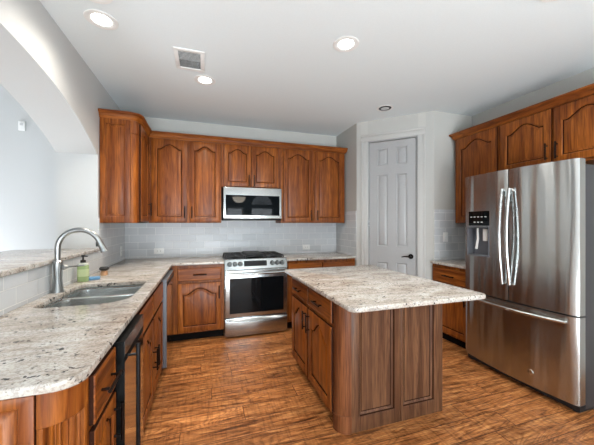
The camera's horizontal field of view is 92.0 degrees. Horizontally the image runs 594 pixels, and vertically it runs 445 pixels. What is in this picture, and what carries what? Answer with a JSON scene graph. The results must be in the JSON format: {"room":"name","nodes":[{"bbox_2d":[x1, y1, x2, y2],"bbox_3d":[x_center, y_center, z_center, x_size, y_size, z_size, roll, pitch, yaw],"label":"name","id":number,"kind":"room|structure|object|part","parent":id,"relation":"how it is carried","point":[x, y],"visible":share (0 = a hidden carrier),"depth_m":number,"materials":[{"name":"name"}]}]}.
{"room":"kitchen","nodes":[
{"label":"kitchen","id":0,"kind":"room"},
{"bbox_2d":[0,84,55,251],"bbox_3d":[-4.234,-0.480,3.521,3.300,3.700,0.100,0,0,-18],"label":"wall","id":1,"kind":"structure","parent":0,"point":[27,158],"depth_m":3.70,"materials":[{"name":"white paint"}]},
{"bbox_2d":[18,121,25,130],"bbox_3d":[-3.530,-1.245,3.683,0.070,0.120,0.023,0,0,-18],"label":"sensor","id":2,"kind":"object","parent":1,"relation":"attached to","point":[21,124],"visible":1,"depth_m":3.68,"materials":[{"name":"white plastic"}]},
{"bbox_2d":[0,0,120,248],"bbox_3d":[-1.234,-0.480,0.128,0.330,3.700,8.200,0,0,-18],"label":"wall","id":3,"kind":"structure","parent":0,"point":[40,67],"depth_m":2.27,"materials":[{"name":"white paint"}]},
{"bbox_2d":[100,117,151,222],"bbox_3d":[-1.816,-0.515,3.104,0.382,1.030,0.577,0,0,-18],"label":"upper cabinet","id":4,"kind":"object","parent":3,"relation":"attached to","point":[124,144],"visible":1,"depth_m":2.84,"materials":[{"name":"brown wood"}]},
{"bbox_3d":[-1.784,-0.515,2.819,0.263,1.022,0.014,0,0,-18],"label":"panel","id":5,"kind":"part","parent":4,"relation":"part of","materials":[{"name":"brown wood"}]},
{"bbox_3d":[-1.638,-0.515,2.900,0.065,1.030,0.065,0,0,-18],"label":"corner post","id":6,"kind":"part","parent":4,"relation":"part of","materials":[{"name":"brown wood"}]},
{"bbox_3d":[-1.683,-0.514,3.164,0.019,1.001,0.415,0,0,-18],"label":"door","id":7,"kind":"part","parent":4,"relation":"part of","materials":[{"name":"brown wood"}]},
{"bbox_2d":[145,117,335,269],"bbox_3d":[-0.803,-0.002,4.154,2.960,2.743,0.120,0,0,-18],"label":"wall","id":8,"kind":"structure","parent":0,"point":[156,124],"depth_m":4.08,"materials":[{"name":"beige paint"}]},
{"bbox_2d":[154,248,163,253],"bbox_3d":[-1.807,0.367,3.754,0.118,0.075,0.008,0,0,-18],"label":"wall outlet","id":9,"kind":"object","parent":8,"relation":"attached to","point":[156,250],"visible":1,"depth_m":3.75,"materials":[{"name":"white plastic"}]},
{"bbox_2d":[148,138,220,222],"bbox_3d":[-1.417,-0.515,3.688,0.844,1.030,0.384,0,0,-18],"label":"upper cabinet","id":10,"kind":"object","parent":8,"relation":"attached to","point":[184,176],"visible":0.99,"depth_m":3.54,"materials":[{"name":"brown wood"}]},
{"bbox_3d":[-1.550,-0.514,3.492,0.400,1.001,0.019,0,0,-18],"label":"door","id":11,"kind":"part","parent":10,"relation":"part of","materials":[{"name":"brown wood"}]},
{"bbox_3d":[-1.160,-0.514,3.618,0.364,1.001,0.019,0,0,-18],"label":"door","id":12,"kind":"part","parent":10,"relation":"part of","materials":[{"name":"brown wood"}]},
{"bbox_2d":[125,220,335,258],"bbox_3d":[-0.783,0.230,4.093,2.960,0.560,0.008,0,0,-18],"label":"backsplash","id":13,"kind":"structure","parent":8,"relation":"attached to","point":[177,239],"depth_m":4.01,"materials":[{"name":"tile"}]},
{"bbox_2d":[221,144,280,189],"bbox_3d":[-0.637,-0.748,3.940,0.790,0.565,0.384,0,0,-18],"label":"upper cabinet","id":14,"kind":"object","parent":8,"relation":"attached to","point":[241,165],"visible":0.98,"depth_m":3.78,"materials":[{"name":"brown wood"}]},
{"bbox_3d":[-0.775,-0.747,3.742,0.346,0.536,0.019,0,0,-18],"label":"door","id":15,"kind":"part","parent":14,"relation":"part of","materials":[{"name":"brown wood"}]},
{"bbox_2d":[221,187,281,220],"bbox_3d":[-0.629,-0.247,3.919,0.758,0.425,0.410,0,0,-18],"label":"microwave","id":16,"kind":"object","parent":14,"relation":"attached to","point":[237,203],"visible":1,"depth_m":3.73,"materials":[{"name":"silver metal"}]},
{"bbox_3d":[-0.426,-0.747,3.854,0.361,0.536,0.019,0,0,-18],"label":"door","id":17,"kind":"part","parent":14,"relation":"part of","materials":[{"name":"brown wood"}]},
{"bbox_2d":[303,244,309,249],"bbox_3d":[0.142,0.367,4.382,0.118,0.075,0.008,0,0,-18],"label":"wall outlet","id":18,"kind":"object","parent":8,"relation":"attached to","point":[305,247],"visible":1,"depth_m":4.38,"materials":[{"name":"white plastic"}]},
{"bbox_2d":[276,148,344,222],"bbox_3d":[0.200,-0.515,4.210,0.966,1.030,0.384,0,0,-18],"label":"upper cabinet","id":19,"kind":"object","parent":8,"relation":"attached to","point":[312,182],"visible":1,"depth_m":4.05,"materials":[{"name":"brown wood"}]},
{"bbox_2d":[98,108,347,153],"bbox_3d":[-0.668,-1.058,3.721,3.114,0.072,0.601,0,0,-30],"label":"crown molding","id":20,"kind":"structure","parent":19,"relation":"attached to","point":[105,113],"depth_m":3.61,"materials":[{"name":"brown wood"}]},
{"bbox_3d":[0.018,-0.514,3.998,0.428,1.001,0.019,0,0,-18],"label":"door","id":21,"kind":"part","parent":19,"relation":"part of","materials":[{"name":"brown wood"}]},
{"bbox_3d":[0.466,-0.514,4.142,0.440,1.001,0.019,0,0,-18],"label":"door","id":22,"kind":"part","parent":19,"relation":"part of","materials":[{"name":"brown wood"}]},
{"bbox_2d":[39,0,593,135],"bbox_3d":[0.974,-1.423,0.598,4.560,0.100,7.980,0,0,-18],"label":"ceiling","id":23,"kind":"structure","parent":0,"point":[273,64],"depth_m":2.31,"materials":[{"name":"paint"}]},
{"bbox_2d":[83,9,118,29],"bbox_3d":[-1.320,-1.369,1.938,0.198,0.007,0.198,0,0,-18],"label":"recessed light","id":24,"kind":"object","parent":23,"relation":"in","point":[98,18],"visible":1,"depth_m":1.93,"materials":[{"name":"white plastic"}]},
{"bbox_2d":[91,14,111,25],"bbox_3d":[-1.320,-1.368,1.938,0.118,0.006,0.118,0,0,-18],"label":"diffuser","id":25,"kind":"object","parent":24,"relation":"attached to","point":[96,19],"depth_m":1.93,"materials":[{"name":"white plastic"}]},
{"bbox_2d":[90,0,112,3],"bbox_3d":[-1.204,-1.369,1.698,0.198,0.007,0.198,0,0,-18],"label":"recessed light","id":26,"kind":"object","parent":23,"relation":"in","point":[95,1],"visible":1,"depth_m":1.77,"materials":[{"name":"white plastic"}]},
{"bbox_2d":[173,46,204,71],"bbox_3d":[-0.901,-1.367,2.415,0.236,0.010,0.320,0,0,-18],"label":"ceiling vent","id":27,"kind":"object","parent":23,"relation":"in","point":[186,59],"visible":1,"depth_m":2.39,"materials":[{"name":"white plastic"}]},
{"bbox_2d":[194,75,215,84],"bbox_3d":[-0.883,-1.369,2.757,0.198,0.007,0.198,0,0,-18],"label":"recessed light","id":28,"kind":"object","parent":23,"relation":"in","point":[201,79],"visible":1,"depth_m":2.75,"materials":[{"name":"white plastic"}]},
{"bbox_2d":[199,77,210,82],"bbox_3d":[-0.883,-1.368,2.757,0.118,0.006,0.118,0,0,-18],"label":"diffuser","id":29,"kind":"object","parent":28,"relation":"attached to","point":[201,79],"depth_m":2.75,"materials":[{"name":"white plastic"}]},
{"bbox_2d":[333,36,358,51],"bbox_3d":[0.376,-1.369,2.201,0.198,0.007,0.198,0,0,-18],"label":"recessed light","id":30,"kind":"object","parent":23,"relation":"in","point":[345,43],"visible":1,"depth_m":2.19,"materials":[{"name":"white plastic"}]},
{"bbox_2d":[338,39,353,48],"bbox_3d":[0.376,-1.368,2.201,0.118,0.006,0.118,0,0,-18],"label":"diffuser","id":31,"kind":"object","parent":30,"relation":"attached to","point":[342,43],"depth_m":2.19,"materials":[{"name":"white plastic"}]},
{"bbox_2d":[377,105,393,111],"bbox_3d":[1.050,-1.367,3.426,0.198,0.010,0.198,0,0,-18],"label":"recessed light","id":32,"kind":"object","parent":23,"relation":"in","point":[383,108],"visible":1,"depth_m":3.41,"materials":[{"name":"white plastic"}]},
{"bbox_2d":[336,121,367,265],"bbox_3d":[0.808,-0.002,4.281,0.184,2.743,0.866,0,0,-18],"label":"wall","id":33,"kind":"structure","parent":0,"point":[348,138],"depth_m":4.08,"materials":[{"name":"beige paint"}]},
{"bbox_2d":[336,211,355,259],"bbox_3d":[0.718,0.172,4.246,0.008,0.677,0.622,0,0,-18],"label":"backsplash","id":34,"kind":"structure","parent":33,"relation":"attached to","point":[345,232],"depth_m":4.18,"materials":[{"name":"tile"}]},
{"bbox_2d":[357,122,360,265],"bbox_3d":[0.845,-0.002,3.929,0.055,2.743,0.001,0,0,27],"label":"trim","id":35,"kind":"structure","parent":33,"relation":"attached to","point":[358,124],"depth_m":3.93,"materials":[{"name":"beige paint"}]},
{"bbox_2d":[143,328,593,444],"bbox_3d":[-0.774,1.420,0.265,8.090,0.100,8.420,0,0,-18],"label":"floor","id":36,"kind":"structure","parent":0,"point":[251,389],"depth_m":2.14,"materials":[{"name":"brown wood"}]},
{"bbox_2d":[0,347,124,444],"bbox_3d":[-0.969,0.929,0.937,0.646,0.882,0.370,0,0,-18],"label":"base cabinet","id":37,"kind":"object","parent":36,"relation":"on","point":[84,413],"visible":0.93,"depth_m":0.88,"materials":[{"name":"brown wood"}]},
{"bbox_3d":[-0.985,0.920,0.745,0.495,0.860,0.014,0,0,-18],"label":"panel","id":38,"kind":"part","parent":37,"relation":"part of","materials":[{"name":"brown wood"}]},
{"bbox_3d":[-0.719,0.929,0.885,0.101,0.882,0.101,0,0,-18],"label":"corner post","id":39,"kind":"part","parent":37,"relation":"part of","materials":[{"name":"brown wood"}]},
{"bbox_3d":[-0.722,0.595,1.074,0.019,0.166,0.237,0,0,-18],"label":"drawer","id":40,"kind":"part","parent":37,"relation":"part of","materials":[{"name":"brown wood"}]},
{"bbox_3d":[-0.722,0.977,1.074,0.019,0.557,0.237,0,0,-18],"label":"door","id":41,"kind":"part","parent":37,"relation":"part of","materials":[{"name":"brown wood"}]},
{"bbox_3d":[-0.696,0.595,1.082,0.038,0.013,0.150,0,0,-18],"label":"handle","id":42,"kind":"part","parent":37,"relation":"part of","materials":[{"name":"brown metal"}]},
{"bbox_3d":[-0.724,0.810,1.168,0.038,0.150,0.013,0,0,-18],"label":"handle","id":43,"kind":"part","parent":37,"relation":"part of","materials":[{"name":"brown metal"}]},
{"bbox_2d":[46,281,162,431],"bbox_3d":[-1.304,0.929,1.977,0.646,0.882,1.012,0,0,-18],"label":"base cabinet","id":44,"kind":"object","parent":36,"relation":"on","point":[152,309],"visible":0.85,"depth_m":2.02,"materials":[{"name":"brown wood"}]},
{"bbox_2d":[0,256,223,399],"bbox_3d":[-1.137,0.471,2.325,1.183,0.030,3.137,0,0,-18],"label":"countertop","id":45,"kind":"structure","parent":44,"relation":"on","point":[54,349],"depth_m":1.22,"materials":[{"name":"stone"}]},
{"bbox_2d":[50,227,107,292],"bbox_3d":[-1.458,0.243,1.931,0.324,0.426,0.072,0,0,-18],"label":"faucet","id":46,"kind":"object","parent":45,"relation":"on","point":[58,266],"visible":1,"depth_m":1.89,"materials":[{"name":"silver metal"}]},
{"bbox_3d":[-1.496,0.291,1.919,0.126,0.040,0.040,0,0,-18],"label":"lever","id":47,"kind":"part","parent":46,"relation":"part of","materials":[{"name":"silver metal"}]},
{"bbox_3d":[-1.466,0.143,1.928,0.270,0.226,0.033,0,0,-18],"label":"spout","id":48,"kind":"part","parent":46,"relation":"part of","materials":[{"name":"silver metal"}]},
{"bbox_2d":[77,255,88,281],"bbox_3d":[-1.667,0.352,2.237,0.074,0.208,0.054,0,0,-18],"label":"soap bottle","id":49,"kind":"object","parent":45,"relation":"on","point":[82,271],"visible":0.87,"depth_m":2.22,"materials":[{"name":"green plastic"}]},
{"bbox_2d":[42,284,143,307],"bbox_3d":[-1.305,0.595,1.901,0.485,0.215,0.682,0,0,-18],"label":"sink","id":50,"kind":"object","parent":45,"relation":"in","point":[91,296],"visible":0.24,"depth_m":1.97,"materials":[{"name":"silver metal"}]},
{"bbox_2d":[47,295,132,307],"bbox_3d":[-1.259,0.600,1.760,0.454,0.204,0.351,0,0,-18],"label":"basin","id":51,"kind":"object","parent":50,"relation":"in","point":[76,301],"depth_m":1.90,"materials":[{"name":"silver metal"}]},
{"bbox_2d":[65,286,141,297],"bbox_3d":[-1.361,0.600,2.077,0.454,0.204,0.280,0,0,-18],"label":"basin","id":52,"kind":"object","parent":50,"relation":"in","point":[121,290],"depth_m":2.18,"materials":[{"name":"silver metal"}]},
{"bbox_2d":[89,276,99,279],"bbox_3d":[-1.633,0.445,2.311,0.080,0.022,0.056,0,0,-35],"label":"sponge","id":53,"kind":"object","parent":45,"relation":"on","point":[93,277],"visible":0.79,"depth_m":2.29,"materials":[{"name":"blue"}]},
{"bbox_2d":[99,266,108,275],"bbox_3d":[-1.686,0.418,2.509,0.076,0.074,0.075,0,0,-18],"label":"dish brush","id":54,"kind":"object","parent":45,"relation":"on","point":[103,269],"visible":1,"depth_m":2.49,"materials":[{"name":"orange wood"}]},
{"bbox_3d":[-1.686,0.400,2.509,0.076,0.036,0.075,0,0,-18],"label":"brush knob","id":55,"kind":"part","parent":54,"relation":"part of","materials":[{"name":"black plastic"}]},
{"bbox_3d":[-0.969,0.594,1.842,0.019,0.152,0.450,0,0,-18],"label":"drawer","id":56,"kind":"part","parent":44,"relation":"part of","materials":[{"name":"brown wood"}]},
{"bbox_3d":[-0.969,0.975,1.842,0.019,0.560,0.450,0,0,-18],"label":"door","id":57,"kind":"part","parent":44,"relation":"part of","materials":[{"name":"brown wood"}]},
{"bbox_3d":[-1.004,0.970,2.038,0.038,0.150,0.013,0,0,-18],"label":"handle","id":58,"kind":"part","parent":44,"relation":"part of","materials":[{"name":"brown metal"}]},
{"bbox_3d":[-1.117,0.594,2.299,0.019,0.152,0.470,0,0,-18],"label":"drawer","id":59,"kind":"part","parent":44,"relation":"part of","materials":[{"name":"brown wood"}]},
{"bbox_3d":[-1.117,0.975,2.299,0.019,0.560,0.470,0,0,-18],"label":"door","id":60,"kind":"part","parent":44,"relation":"part of","materials":[{"name":"brown wood"}]},
{"bbox_3d":[-1.027,0.970,2.111,0.038,0.150,0.013,0,0,-18],"label":"handle","id":61,"kind":"part","parent":44,"relation":"part of","materials":[{"name":"brown metal"}]},
{"bbox_2d":[112,314,142,444],"bbox_3d":[-1.044,0.934,1.318,0.637,0.872,0.395,0,0,-18],"label":"beverage cooler","id":62,"kind":"object","parent":36,"relation":"on","point":[128,389],"visible":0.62,"depth_m":1.27,"materials":[{"name":"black metal"}]},
{"bbox_3d":[-0.721,0.881,1.269,0.051,0.698,0.018,0,0,-18],"label":"handle","id":63,"kind":"part","parent":62,"relation":"part of","materials":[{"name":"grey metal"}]},
{"bbox_3d":[-0.789,0.929,1.399,0.001,0.674,0.382,0,0,-18],"label":"door panel","id":64,"kind":"part","parent":62,"relation":"part of","materials":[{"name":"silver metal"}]},
{"bbox_2d":[161,270,173,367],"bbox_3d":[-1.537,0.936,2.753,0.600,0.868,0.600,0,0,-18],"label":"dishwasher","id":65,"kind":"object","parent":36,"relation":"on","point":[168,280],"visible":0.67,"depth_m":2.69,"materials":[{"name":"grey paint"}]},
{"bbox_3d":[-1.254,0.900,2.844,0.002,0.770,0.580,0,0,-18],"label":"door panel","id":66,"kind":"part","parent":65,"relation":"part of","materials":[{"name":"silver metal"}]},
{"bbox_2d":[172,264,223,340],"bbox_3d":[-1.230,0.929,3.600,0.572,0.882,0.650,0,0,-18],"label":"base cabinet","id":67,"kind":"object","parent":36,"relation":"on","point":[198,289],"visible":0.98,"depth_m":3.33,"materials":[{"name":"brown wood"}]},
{"bbox_3d":[-1.128,0.975,3.339,0.485,0.560,0.019,0,0,-18],"label":"door","id":68,"kind":"part","parent":67,"relation":"part of","materials":[{"name":"brown wood"}]},
{"bbox_3d":[-1.128,0.596,3.339,0.485,0.148,0.019,0,0,-18],"label":"drawer","id":69,"kind":"part","parent":67,"relation":"part of","materials":[{"name":"brown wood"}]},
{"bbox_2d":[222,251,286,336],"bbox_3d":[-0.574,0.881,3.772,0.768,0.978,0.724,0,0,-18],"label":"gas range","id":70,"kind":"object","parent":36,"relation":"on","point":[255,282],"visible":0.99,"depth_m":3.49,"materials":[{"name":"silver metal"}]},
{"bbox_2d":[222,255,282,258],"bbox_3d":[-0.594,0.454,3.833,0.748,0.023,0.530,0,0,-18],"label":"cooktop","id":71,"kind":"object","parent":70,"relation":"in","point":[223,256],"depth_m":3.67,"materials":[{"name":"black metal"}]},
{"bbox_3d":[-0.501,0.494,3.544,0.768,0.116,0.087,0,0,-18],"label":"control panel","id":72,"kind":"part","parent":70,"relation":"part of","materials":[{"name":"silver metal"}]},
{"bbox_3d":[-0.489,0.845,3.508,0.760,0.559,0.048,0,0,-18],"label":"oven door","id":73,"kind":"part","parent":70,"relation":"part of","materials":[{"name":"silver metal"}]},
{"bbox_3d":[-0.490,1.241,3.510,0.760,0.214,0.044,0,0,-18],"label":"drawer","id":74,"kind":"part","parent":70,"relation":"part of","materials":[{"name":"silver metal"}]},
{"bbox_3d":[-0.473,0.602,3.457,0.710,0.026,0.063,0,0,-18],"label":"handle","id":75,"kind":"part","parent":70,"relation":"part of","materials":[{"name":"silver metal"}]},
{"bbox_3d":[-0.479,1.169,3.478,0.744,0.050,0.024,0,0,-18],"label":"handle","id":76,"kind":"part","parent":70,"relation":"part of","materials":[{"name":"silver metal"}]},
{"bbox_2d":[287,258,354,327],"bbox_3d":[0.252,0.929,4.077,0.985,0.882,0.650,0,0,-18],"label":"base cabinet","id":77,"kind":"object","parent":36,"relation":"on","point":[330,262],"visible":0.06,"depth_m":3.74,"materials":[{"name":"brown wood"}]},
{"bbox_3d":[0.104,0.975,3.737,0.455,0.560,0.019,0,0,-18],"label":"door","id":78,"kind":"part","parent":77,"relation":"part of","materials":[{"name":"brown wood"}]},
{"bbox_3d":[0.104,0.596,3.737,0.455,0.148,0.019,0,0,-18],"label":"drawer","id":79,"kind":"part","parent":77,"relation":"part of","materials":[{"name":"brown wood"}]},
{"bbox_2d":[283,252,355,260],"bbox_3d":[0.246,0.471,4.090,0.982,0.030,0.625,0,0,-18],"label":"countertop","id":80,"kind":"structure","parent":77,"relation":"on","point":[320,255],"depth_m":3.91,"materials":[{"name":"stone"}]},
{"bbox_3d":[0.564,0.596,3.885,0.470,0.148,0.019,0,0,-18],"label":"drawer","id":81,"kind":"part","parent":77,"relation":"part of","materials":[{"name":"brown wood"}]},
{"bbox_2d":[292,277,441,434],"bbox_3d":[0.483,0.929,2.441,0.886,0.882,1.031,0,0,-18],"label":"kitchen island","id":82,"kind":"object","parent":36,"relation":"on","point":[373,369],"visible":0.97,"depth_m":1.97,"materials":[{"name":"brown wood"}]},
{"bbox_3d":[0.024,0.595,2.570,0.019,0.150,0.433,0,0,-18],"label":"drawer","id":83,"kind":"part","parent":82,"relation":"part of","materials":[{"name":"brown wood"}]},
{"bbox_3d":[0.024,0.984,2.570,0.019,0.572,0.433,0,0,-18],"label":"door","id":84,"kind":"part","parent":82,"relation":"part of","materials":[{"name":"brown wood"}]},
{"bbox_3d":[0.082,0.805,2.303,0.038,0.150,0.013,0,0,-18],"label":"handle","id":85,"kind":"part","parent":82,"relation":"part of","materials":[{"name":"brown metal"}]},
{"bbox_3d":[0.167,0.595,2.128,0.019,0.150,0.441,0,0,-18],"label":"drawer","id":86,"kind":"part","parent":82,"relation":"part of","materials":[{"name":"brown wood"}]},
{"bbox_3d":[0.167,0.984,2.128,0.019,0.572,0.441,0,0,-18],"label":"door","id":87,"kind":"part","parent":82,"relation":"part of","materials":[{"name":"brown wood"}]},
{"bbox_3d":[0.297,0.929,1.887,0.091,0.882,0.091,0,0,-18],"label":"corner post","id":88,"kind":"part","parent":82,"relation":"part of","materials":[{"name":"brown wood"}]},
{"bbox_2d":[285,265,485,312],"bbox_3d":[0.551,0.471,2.333,0.990,0.030,1.367,0,0,-18],"label":"island countertop","id":89,"kind":"structure","parent":82,"relation":"on","point":[361,288],"depth_m":1.97,"materials":[{"name":"stone"}]},
{"bbox_3d":[0.702,0.930,1.990,0.747,0.880,0.028,0,0,-18],"label":"panel","id":90,"kind":"part","parent":82,"relation":"part of","materials":[{"name":"brown wood"}]},
{"bbox_2d":[433,264,465,348],"bbox_3d":[1.998,0.929,3.317,0.680,0.882,0.535,0,0,-18],"label":"base cabinet","id":91,"kind":"object","parent":36,"relation":"on","point":[453,314],"visible":0.26,"depth_m":3.18,"materials":[{"name":"brown wood"}]},
{"bbox_2d":[430,259,465,268],"bbox_3d":[2.011,0.471,3.320,0.655,0.030,0.543,0,0,-18],"label":"countertop","id":92,"kind":"structure","parent":91,"relation":"on","point":[458,263],"depth_m":3.31,"materials":[{"name":"stone"}]},
{"bbox_3d":[1.718,0.600,3.224,0.019,0.160,0.490,0,0,-18],"label":"drawer","id":93,"kind":"part","parent":91,"relation":"part of","materials":[{"name":"brown wood"}]},
{"bbox_3d":[1.718,0.980,3.224,0.019,0.550,0.490,0,0,-18],"label":"door","id":94,"kind":"part","parent":91,"relation":"part of","materials":[{"name":"brown wood"}]},
{"bbox_2d":[465,158,593,412],"bbox_3d":[2.131,0.454,2.567,0.809,1.832,0.935,0,0,-18],"label":"refrigerator","id":95,"kind":"object","parent":36,"relation":"on","point":[530,229],"visible":0.93,"depth_m":2.27,"materials":[{"name":"silver metal"}]},
{"bbox_3d":[1.795,0.102,2.707,0.116,1.127,0.464,0,0,-18],"label":"door","id":96,"kind":"part","parent":95,"relation":"part of","materials":[{"name":"silver metal"}]},
{"bbox_3d":[1.769,0.115,2.489,0.072,0.823,0.025,0,0,-18],"label":"handle","id":97,"kind":"part","parent":95,"relation":"part of","materials":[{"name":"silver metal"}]},
{"bbox_3d":[1.788,0.115,2.430,0.072,0.823,0.025,0,0,-18],"label":"handle","id":98,"kind":"part","parent":95,"relation":"part of","materials":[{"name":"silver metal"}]},
{"bbox_3d":[1.867,0.991,2.483,0.116,0.627,0.935,0,0,-18],"label":"freezer drawer","id":99,"kind":"part","parent":95,"relation":"part of","materials":[{"name":"silver metal"}]},
{"bbox_3d":[1.940,0.102,2.258,0.116,1.127,0.464,0,0,-18],"label":"door","id":100,"kind":"part","parent":95,"relation":"part of","materials":[{"name":"silver metal"}]},
{"bbox_2d":[368,113,417,133],"bbox_3d":[1.258,-1.238,3.779,0.628,0.271,0.110,0,0,27],"label":"wall","id":101,"kind":"structure","parent":0,"point":[405,121],"depth_m":3.72,"materials":[{"name":"beige paint"}]},
{"bbox_2d":[361,126,425,278],"bbox_3d":[1.245,0.090,3.753,0.804,2.560,0.169,0,0,27],"label":"door","id":102,"kind":"structure","parent":101,"relation":"in","point":[393,163],"depth_m":3.73,"materials":[{"name":"white paint"}]},
{"bbox_2d":[418,111,471,209],"bbox_3d":[1.924,-0.002,3.695,0.850,2.743,0.203,0,0,-18],"label":"wall","id":103,"kind":"structure","parent":0,"point":[445,124],"depth_m":3.56,"materials":[{"name":"beige paint"}]},
{"bbox_2d":[426,111,433,279],"bbox_3d":[1.630,-0.002,3.526,0.089,2.743,0.001,0,0,27],"label":"trim","id":104,"kind":"structure","parent":103,"relation":"attached to","point":[430,114],"depth_m":3.53,"materials":[{"name":"beige paint"}]},
{"bbox_2d":[443,232,447,241],"bbox_3d":[1.836,0.173,3.546,0.075,0.118,0.010,0,0,-18],"label":"light switch","id":105,"kind":"object","parent":103,"relation":"attached to","point":[445,234],"visible":1,"depth_m":3.54,"materials":[{"name":"white plastic"}]},
{"bbox_2d":[434,209,465,259],"bbox_3d":[1.960,0.172,3.596,0.587,0.677,0.008,0,0,-18],"label":"backsplash","id":106,"kind":"structure","parent":103,"relation":"attached to","point":[444,220],"depth_m":3.57,"materials":[{"name":"tile"}]},
{"bbox_2d":[472,68,593,126],"bbox_3d":[3.289,-0.002,0.650,0.120,2.743,6.420,0,0,-18],"label":"wall","id":107,"kind":"structure","parent":0,"point":[585,78],"depth_m":2.95,"materials":[{"name":"beige paint"}]},
{"bbox_2d":[455,126,499,222],"bbox_3d":[2.166,-0.515,3.314,0.378,1.030,0.560,0,0,-18],"label":"upper cabinet","id":108,"kind":"object","parent":107,"relation":"attached to","point":[478,153],"visible":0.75,"depth_m":3.29,"materials":[{"name":"brown wood"}]},
{"bbox_2d":[500,95,593,170],"bbox_3d":[2.400,-0.767,2.586,0.378,0.525,0.965,0,0,-18],"label":"upper cabinet","id":109,"kind":"object","parent":107,"relation":"attached to","point":[565,131],"visible":0.94,"depth_m":2.55,"materials":[{"name":"brown wood"}]},
{"bbox_2d":[449,83,593,139],"bbox_3d":[2.317,-1.058,2.853,0.371,0.072,1.630,0,0,-18],"label":"crown molding","id":110,"kind":"structure","parent":109,"relation":"attached to","point":[588,90],"depth_m":2.70,"materials":[{"name":"brown wood"}]},
{"bbox_3d":[2.191,-0.770,2.767,0.019,0.490,0.457,0,0,-18],"label":"door","id":111,"kind":"part","parent":109,"relation":"part of","materials":[{"name":"brown wood"}]},
{"bbox_3d":[2.227,-0.635,2.568,0.038,0.150,0.013,0,0,-18],"label":"handle","id":112,"kind":"part","parent":109,"relation":"part of","materials":[{"name":"brown metal"}]},
{"bbox_3d":[2.251,-0.635,2.494,0.038,0.150,0.013,0,0,-18],"label":"handle","id":113,"kind":"part","parent":109,"relation":"part of","materials":[{"name":"brown metal"}]},
{"bbox_3d":[2.338,-0.770,2.313,0.019,0.490,0.453,0,0,-18],"label":"door","id":114,"kind":"part","parent":109,"relation":"part of","materials":[{"name":"brown wood"}]},
{"bbox_3d":[-1.562,0.820,1.178,0.310,1.100,3.180,0,0,-18],"label":"wall","id":115,"kind":"structure","parent":0,"visible":0},
{"bbox_2d":[0,248,99,277],"bbox_3d":[-1.712,0.253,1.130,0.675,0.030,3.171,0,0,-18],"label":"bar ledge","id":116,"kind":"object","parent":115,"relation":"on","point":[12,262],"visible":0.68,"depth_m":1.98,"materials":[{"name":"stone"}]},
{"bbox_2d":[0,218,124,315],"bbox_3d":[-1.707,0.230,2.146,0.008,0.560,3.132,0,0,-18],"label":"backsplash","id":117,"kind":"structure","parent":115,"relation":"attached to","point":[17,290],"depth_m":1.87,"materials":[{"name":"tile"}]}
]}

